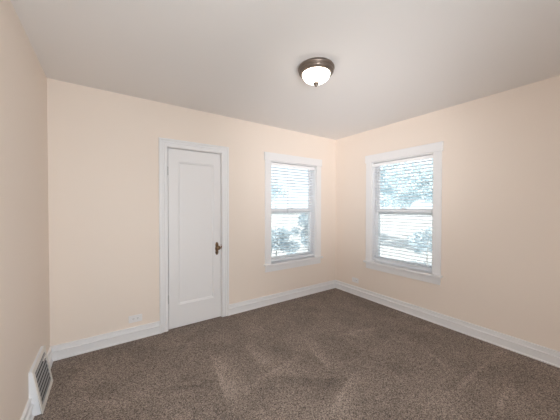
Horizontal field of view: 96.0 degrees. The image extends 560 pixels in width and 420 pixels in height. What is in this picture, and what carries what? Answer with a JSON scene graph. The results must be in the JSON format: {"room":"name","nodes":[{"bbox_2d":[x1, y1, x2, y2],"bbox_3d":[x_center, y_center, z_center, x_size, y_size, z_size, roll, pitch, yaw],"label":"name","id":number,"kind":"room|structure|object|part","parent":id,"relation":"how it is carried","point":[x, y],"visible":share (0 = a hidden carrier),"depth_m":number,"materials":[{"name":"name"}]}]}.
{"room":"empty bedroom","nodes":[
{"label":"empty bedroom","id":0,"kind":"room"},
{"bbox_2d":[0,0,49,419],"bbox_3d":[-1.042,0.116,0.627,0.160,2.493,3.750,0,1,-34],"label":"wall","id":1,"kind":"structure","parent":0,"point":[24,221],"depth_m":1.50,"materials":[{"name":"beige paint"}]},
{"bbox_2d":[20,398,33,419],"bbox_3d":[-0.758,1.301,0.392,0.024,0.131,3.012,0,1,-34],"label":"baseboard","id":2,"kind":"structure","parent":1,"relation":"attached to","point":[27,414],"depth_m":1.57,"materials":[{"name":"white paint"}]},
{"bbox_2d":[28,345,52,415],"bbox_3d":[-1.700,1.196,1.800,0.068,0.299,0.386,0,1,-34],"label":"air vent","id":3,"kind":"object","parent":1,"relation":"in","point":[40,378],"visible":0.99,"depth_m":1.73,"materials":[{"name":"white metal"}]},
{"bbox_2d":[47,346,52,368],"bbox_3d":[-1.927,1.276,2.093,0.024,0.131,0.360,0,1,-34],"label":"baseboard","id":4,"kind":"structure","parent":1,"relation":"attached to","point":[50,352],"depth_m":2.16,"materials":[{"name":"white paint"}]},
{"bbox_2d":[47,78,335,345],"bbox_3d":[-0.594,0.079,3.307,3.934,2.493,0.160,0,1,-34],"label":"wall","id":5,"kind":"structure","parent":0,"point":[103,156],"depth_m":2.56,"materials":[{"name":"beige paint"}]},
{"bbox_2d":[51,321,159,360],"bbox_3d":[-1.666,1.271,2.476,0.889,0.131,0.024,0,1,-34],"label":"baseboard","id":6,"kind":"structure","parent":5,"relation":"attached to","point":[81,346],"depth_m":2.44,"materials":[{"name":"white paint"}]},
{"bbox_2d":[129,314,141,322],"bbox_3d":[-1.493,1.121,2.602,0.122,0.074,0.008,0,1,-34],"label":"wall outlet","id":7,"kind":"object","parent":5,"relation":"attached to","point":[135,318],"visible":1,"depth_m":2.60,"materials":[{"name":"white plastic"}]},
{"bbox_2d":[158,137,228,333],"bbox_3d":[-0.986,0.275,2.955,0.794,2.110,0.161,0,1,-34],"label":"door","id":8,"kind":"structure","parent":5,"relation":"in","point":[193,274],"depth_m":2.94,"materials":[{"name":"white paint"}]},
{"bbox_3d":[-0.992,0.320,2.964,0.600,2.004,0.040,-1,1,-34],"label":"panel","id":9,"kind":"part","parent":8,"relation":"part of","materials":[{"name":"white paint"}]},
{"bbox_2d":[229,280,334,315],"bbox_3d":[0.149,1.255,3.722,1.937,0.131,0.024,0,1,-34],"label":"baseboard","id":10,"kind":"structure","parent":5,"relation":"attached to","point":[251,304],"depth_m":3.60,"materials":[{"name":"white paint"}]},
{"bbox_2d":[264,152,322,271],"bbox_3d":[0.180,0.028,3.821,1.074,1.658,0.246,0,1,-34],"label":"window","id":11,"kind":"structure","parent":5,"relation":"in","point":[269,157],"depth_m":3.83,"materials":[{"name":"white paint"}]},
{"bbox_3d":[-0.165,0.030,3.491,0.099,1.445,0.020,-1,1,-34],"label":"casing","id":12,"kind":"part","parent":11,"relation":"part of","materials":[{"name":"white paint"}]},
{"bbox_3d":[0.147,-0.312,3.865,0.819,0.738,0.030,-1,1,-34],"label":"sash","id":13,"kind":"part","parent":11,"relation":"part of","materials":[{"name":"white plastic"}]},
{"bbox_3d":[0.165,0.358,3.847,0.819,0.769,0.030,-1,1,-34],"label":"sash","id":14,"kind":"part","parent":11,"relation":"part of","materials":[{"name":"white plastic"}]},
{"bbox_2d":[271,162,314,260],"bbox_3d":[0.201,0.024,3.791,0.814,1.392,0.074,0,1,-34],"label":"window blind","id":15,"kind":"object","parent":11,"relation":"attached to","point":[272,163],"visible":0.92,"depth_m":3.77,"materials":[{"name":"white plastic"}]},
{"bbox_3d":[0.196,0.709,3.807,0.806,0.022,0.052,-1,1,-34],"label":"rail","id":16,"kind":"part","parent":15,"relation":"part of","materials":[{"name":"white plastic"}]},
{"bbox_3d":[0.226,-0.746,3.744,1.068,0.108,0.027,-1,1,-34],"label":"head casing","id":17,"kind":"part","parent":11,"relation":"part of","materials":[{"name":"white paint"}]},
{"bbox_3d":[0.216,0.759,3.778,1.074,0.030,0.116,-1,1,-34],"label":"sill","id":18,"kind":"part","parent":11,"relation":"part of","materials":[{"name":"white paint"}]},
{"bbox_3d":[0.132,0.380,3.896,0.819,0.724,0.010,-1,1,-34],"label":"screen frame","id":19,"kind":"part","parent":11,"relation":"part of","materials":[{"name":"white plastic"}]},
{"bbox_3d":[0.612,0.023,4.025,0.099,1.445,0.020,-1,1,-34],"label":"casing","id":20,"kind":"part","parent":11,"relation":"part of","materials":[{"name":"white paint"}]},
{"bbox_2d":[11,0,559,139],"bbox_3d":[0.882,-1.211,1.141,3.934,0.150,5.370,0,1,-34],"label":"ceiling","id":21,"kind":"structure","parent":0,"point":[395,61],"depth_m":1.83,"materials":[{"name":"white paint"}]},
{"bbox_2d":[298,57,334,86],"bbox_3d":[0.290,-1.069,2.026,0.290,0.159,0.290,0,1,-34],"label":"ceiling light","id":22,"kind":"object","parent":21,"relation":"attached to","point":[315,71],"visible":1,"depth_m":1.94,"materials":[{"name":"white glass"}]},
{"bbox_3d":[0.290,-1.061,2.026,0.220,0.076,0.220,-1,1,-34],"label":"lamp shade","id":23,"kind":"part","parent":22,"relation":"part of","materials":[{"name":"white glass"}]},
{"bbox_2d":[33,288,559,419],"bbox_3d":[0.512,1.389,1.713,3.934,0.080,4.070,0,1,-34],"label":"floor","id":24,"kind":"structure","parent":0,"point":[331,354],"depth_m":2.08,"materials":[{"name":"brown carpet"}]},
{"bbox_2d":[335,75,559,351],"bbox_3d":[2.069,0.089,2.764,0.160,2.493,3.750,0,1,-34],"label":"wall","id":25,"kind":"structure","parent":0,"point":[500,231],"depth_m":2.56,"materials":[{"name":"beige paint"}]},
{"bbox_2d":[352,277,358,282],"bbox_3d":[1.174,1.095,3.931,0.008,0.074,0.122,0,1,-34],"label":"wall outlet","id":26,"kind":"object","parent":25,"relation":"attached to","point":[356,280],"visible":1,"depth_m":3.92,"materials":[{"name":"white plastic"}]},
{"bbox_2d":[363,141,443,284],"bbox_3d":[1.635,0.036,3.371,0.246,1.658,1.054,0,1,-34],"label":"window","id":27,"kind":"structure","parent":25,"relation":"in","point":[434,276],"depth_m":3.27,"materials":[{"name":"white paint"}]},
{"bbox_3d":[1.308,0.028,3.712,0.020,1.445,0.089,-1,1,-34],"label":"casing","id":28,"kind":"part","parent":27,"relation":"part of","materials":[{"name":"white paint"}]},
{"bbox_3d":[1.704,0.388,3.424,0.010,0.724,0.819,-1,1,-34],"label":"screen frame","id":29,"kind":"part","parent":27,"relation":"part of","materials":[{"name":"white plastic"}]},
{"bbox_2d":[373,155,432,269],"bbox_3d":[1.605,0.025,3.350,0.074,1.380,0.814,0,1,-34],"label":"window blind","id":30,"kind":"object","parent":27,"relation":"attached to","point":[427,156],"visible":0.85,"depth_m":3.31,"materials":[{"name":"white plastic"}]},
{"bbox_3d":[1.446,0.043,3.596,0.057,1.324,0.002,-1,1,-34],"label":"ladder cord","id":31,"kind":"part","parent":30,"relation":"part of","materials":[{"name":"white fabric"}]},
{"bbox_3d":[1.611,0.704,3.364,0.052,0.022,0.806,-1,1,-34],"label":"rail","id":32,"kind":"part","parent":30,"relation":"part of","materials":[{"name":"white plastic"}]},
{"bbox_3d":[1.777,0.050,3.114,0.057,1.324,0.002,-1,1,-34],"label":"ladder cord","id":33,"kind":"part","parent":30,"relation":"part of","materials":[{"name":"white fabric"}]},
{"bbox_3d":[1.581,0.766,3.345,0.116,0.030,1.054,-1,1,-34],"label":"sill","id":34,"kind":"part","parent":27,"relation":"part of","materials":[{"name":"white paint"}]},
{"bbox_3d":[1.656,0.366,3.391,0.030,0.769,0.819,-1,1,-34],"label":"sash","id":35,"kind":"part","parent":27,"relation":"part of","materials":[{"name":"white plastic"}]},
{"bbox_3d":[1.684,-0.304,3.400,0.030,0.738,0.819,-1,1,-34],"label":"sash","id":36,"kind":"part","parent":27,"relation":"part of","materials":[{"name":"white plastic"}]},
{"bbox_3d":[1.570,-0.739,3.315,0.027,0.108,1.048,-1,1,-34],"label":"head casing","id":37,"kind":"part","parent":27,"relation":"part of","materials":[{"name":"white paint"}]},
{"bbox_3d":[1.836,0.040,2.943,0.020,1.445,0.089,-1,1,-34],"label":"casing","id":38,"kind":"part","parent":27,"relation":"part of","materials":[{"name":"white paint"}]},
{"bbox_2d":[335,280,559,367],"bbox_3d":[1.992,1.271,2.728,0.024,0.131,3.750,0,1,-34],"label":"baseboard","id":39,"kind":"structure","parent":25,"relation":"attached to","point":[538,352],"depth_m":2.71,"materials":[{"name":"white paint"}]},
{"label":"outside","id":40,"kind":"structure","parent":0,"visible":0},
{"bbox_2d":[271,213,431,265],"bbox_3d":[0.940,2.014,4.291,120.000,0.100,120.000,0,1,-34],"label":"ground","id":41,"kind":"structure","parent":40,"point":[275,218],"depth_m":19.67,"materials":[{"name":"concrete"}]},
{"bbox_2d":[271,174,288,204],"bbox_3d":[-0.695,0.111,10.799,1.858,3.522,1.869,0,1,-34],"label":"tree","id":42,"kind":"object","parent":41,"relation":"on","point":[273,174],"visible":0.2,"depth_m":10.56,"materials":[{"name":"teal plant"}]},
{"bbox_2d":[271,226,300,255],"bbox_3d":[-0.137,1.162,7.905,1.355,1.502,1.147,0,1,27],"label":"bush","id":43,"kind":"object","parent":41,"relation":"on","point":[283,234],"visible":0.51,"depth_m":7.87,"materials":[{"name":"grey plant"}]},
{"bbox_2d":[291,213,307,247],"bbox_3d":[0.926,0.965,8.123,1.147,1.892,0.768,0,1,27],"label":"bush","id":44,"kind":"object","parent":41,"relation":"on","point":[302,218],"visible":0.3,"depth_m":8.04,"materials":[{"name":"grey plant"}]},
{"bbox_2d":[380,163,403,208],"bbox_3d":[5.642,-0.581,14.778,4.227,4.807,4.390,0,1,-34],"label":"tree","id":45,"kind":"object","parent":41,"relation":"on","point":[390,197],"visible":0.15,"depth_m":13.12,"materials":[{"name":"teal plant"}]},
{"bbox_2d":[383,159,432,208],"bbox_3d":[6.490,-0.474,10.597,3.701,4.709,3.892,0,1,-34],"label":"tree","id":46,"kind":"object","parent":41,"relation":"on","point":[401,202],"visible":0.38,"depth_m":10.64,"materials":[{"name":"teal plant"}]},
{"bbox_2d":[406,227,431,264],"bbox_3d":[4.642,1.202,8.038,1.131,1.428,1.040,0,1,-34],"label":"bush","id":47,"kind":"object","parent":41,"relation":"on","point":[427,233],"visible":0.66,"depth_m":7.96,"materials":[{"name":"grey plant"}]}
]}

